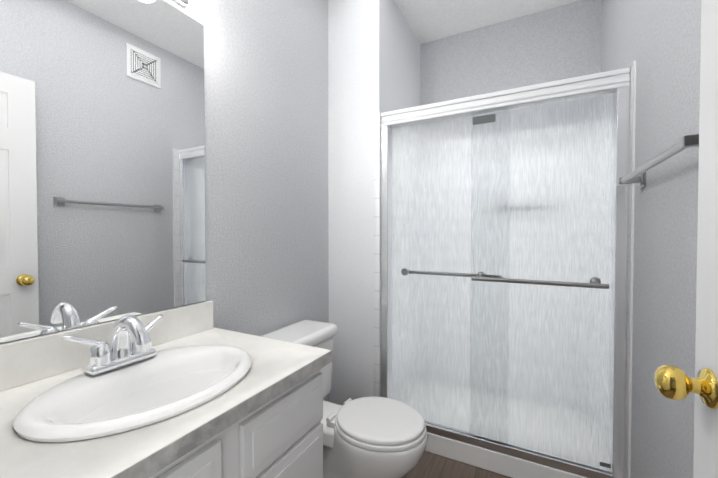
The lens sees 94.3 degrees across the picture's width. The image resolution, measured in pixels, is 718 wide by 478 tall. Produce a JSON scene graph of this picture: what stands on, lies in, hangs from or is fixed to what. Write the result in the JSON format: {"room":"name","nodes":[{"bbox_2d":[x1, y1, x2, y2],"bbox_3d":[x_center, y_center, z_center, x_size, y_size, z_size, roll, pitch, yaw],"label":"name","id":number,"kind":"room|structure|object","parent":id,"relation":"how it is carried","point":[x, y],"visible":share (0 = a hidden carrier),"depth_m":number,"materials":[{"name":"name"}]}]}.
{"room":"bathroom","nodes":[
{"label":"bathroom","id":0,"kind":"room"},
{"bbox_2d":[0,0,328,401],"bbox_3d":[-0.487,-0.168,1.650,0.100,2.680,2.835,1,1,28],"label":"wall","id":1,"kind":"structure","parent":0,"point":[266,163],"depth_m":1.61,"materials":[{"name":"grey paint"}]},
{"bbox_2d":[0,0,205,342],"bbox_3d":[-0.829,-0.286,0.883,0.005,1.077,0.957,1,1,28],"label":"vanity mirror","id":2,"kind":"object","parent":1,"relation":"attached to","point":[102,177],"visible":1,"depth_m":0.99,"materials":[{"name":"silver mirror"}]},
{"bbox_2d":[174,0,188,5],"bbox_3d":[-0.727,-0.902,0.902,0.160,0.110,0.650,1,1,28],"label":"sconce","id":3,"kind":"object","parent":1,"relation":"attached to","point":[183,2],"visible":0.94,"depth_m":1.20,"materials":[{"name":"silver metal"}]},
{"bbox_2d":[328,0,419,405],"bbox_3d":[0.144,-0.180,2.366,0.350,2.680,0.780,1,1,28],"label":"wall","id":4,"kind":"structure","parent":0,"point":[373,56],"depth_m":2.03,"materials":[{"name":"grey paint"}]},
{"bbox_2d":[374,112,380,396],"bbox_3d":[0.284,0.211,2.286,0.038,1.900,0.773,1,1,28],"label":"tiled wall","id":5,"kind":"structure","parent":4,"relation":"attached to","point":[377,254],"depth_m":1.94,"materials":[{"name":"white tile"}]},
{"bbox_2d":[402,451,510,477],"bbox_3d":[-0.031,1.236,0.812,1.710,0.100,3.935,1,1,28],"label":"floor","id":6,"kind":"structure","parent":0,"point":[430,465],"depth_m":1.69,"materials":[{"name":"brown wood"}]},
{"bbox_2d":[0,301,332,477],"bbox_3d":[-0.570,0.696,0.784,0.571,0.981,0.994,1,1,28],"label":"bathroom vanity","id":7,"kind":"object","parent":6,"relation":"on","point":[189,391],"visible":1,"depth_m":0.83,"materials":[{"name":"white paint"}]},
{"bbox_2d":[62,314,163,375],"bbox_3d":[-0.617,0.274,0.896,0.144,0.140,0.251,1,1,28],"label":"faucet","id":8,"kind":"object","parent":7,"relation":"on","point":[124,355],"depth_m":0.89,"materials":[{"name":"silver metal"}]},
{"bbox_2d":[13,344,251,441],"bbox_3d":[-0.516,0.419,0.850,0.406,0.149,0.514,1,1,28],"label":"sink","id":9,"kind":"object","parent":7,"relation":"in","point":[133,400],"depth_m":0.80,"materials":[{"name":"white ceramic"}]},
{"bbox_2d":[261,320,427,477],"bbox_3d":[-0.069,0.811,1.495,0.764,0.728,0.438,1,1,28],"label":"toilet","id":10,"kind":"object","parent":6,"relation":"on","point":[374,437],"visible":0.71,"depth_m":1.36,"materials":[{"name":"white ceramic"}]},
{"bbox_2d":[425,432,587,477],"bbox_3d":[0.653,1.118,1.733,1.144,0.106,0.092,1,1,28],"label":"sill","id":11,"kind":"structure","parent":6,"relation":"on","point":[492,461],"depth_m":1.68,"materials":[{"name":"white ceramic"}]},
{"bbox_2d":[394,0,580,43],"bbox_3d":[0.225,-1.551,1.252,1.710,0.100,2.835,1,1,28],"label":"ceiling","id":12,"kind":"structure","parent":0,"point":[429,20],"depth_m":2.23,"materials":[{"name":"white paint"}]},
{"bbox_2d":[420,0,601,105],"bbox_3d":[0.862,-0.182,2.485,1.510,2.680,0.100,1,1,28],"label":"wall","id":13,"kind":"structure","parent":0,"point":[556,43],"depth_m":2.29,"materials":[{"name":"grey paint"}]},
{"bbox_2d":[601,0,700,477],"bbox_3d":[0.937,-0.155,0.900,0.100,2.680,2.835,1,1,28],"label":"wall","id":14,"kind":"structure","parent":0,"point":[658,42],"depth_m":1.06,"materials":[{"name":"grey paint"}]},
{"bbox_2d":[381,67,629,477],"bbox_3d":[0.652,0.169,1.716,1.142,1.790,0.148,1,1,28],"label":"shower door","id":15,"kind":"object","parent":14,"relation":"attached to","point":[504,233],"visible":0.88,"depth_m":1.63,"materials":[{"name":"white glass"}]},
{"bbox_2d":[624,61,635,477],"bbox_3d":[1.308,0.221,1.726,0.008,1.900,0.810,1,1,28],"label":"tiled wall","id":16,"kind":"structure","parent":14,"relation":"attached to","point":[633,67],"depth_m":1.38,"materials":[{"name":"white tile"}]},
{"bbox_2d":[618,134,698,187],"bbox_3d":[0.882,-0.217,0.984,0.075,0.056,0.671,1,1,28],"label":"towel rail","id":17,"kind":"object","parent":14,"relation":"attached to","point":[686,141],"visible":0.9,"depth_m":0.89,"materials":[{"name":"silver metal"}]},
{"bbox_2d":[654,0,717,477],"bbox_3d":[0.405,0.136,0.222,0.121,2.097,0.923,1,1,28],"label":"entry door","id":18,"kind":"structure","parent":14,"relation":"in","point":[671,382],"depth_m":0.58,"materials":[{"name":"white"}]}
]}

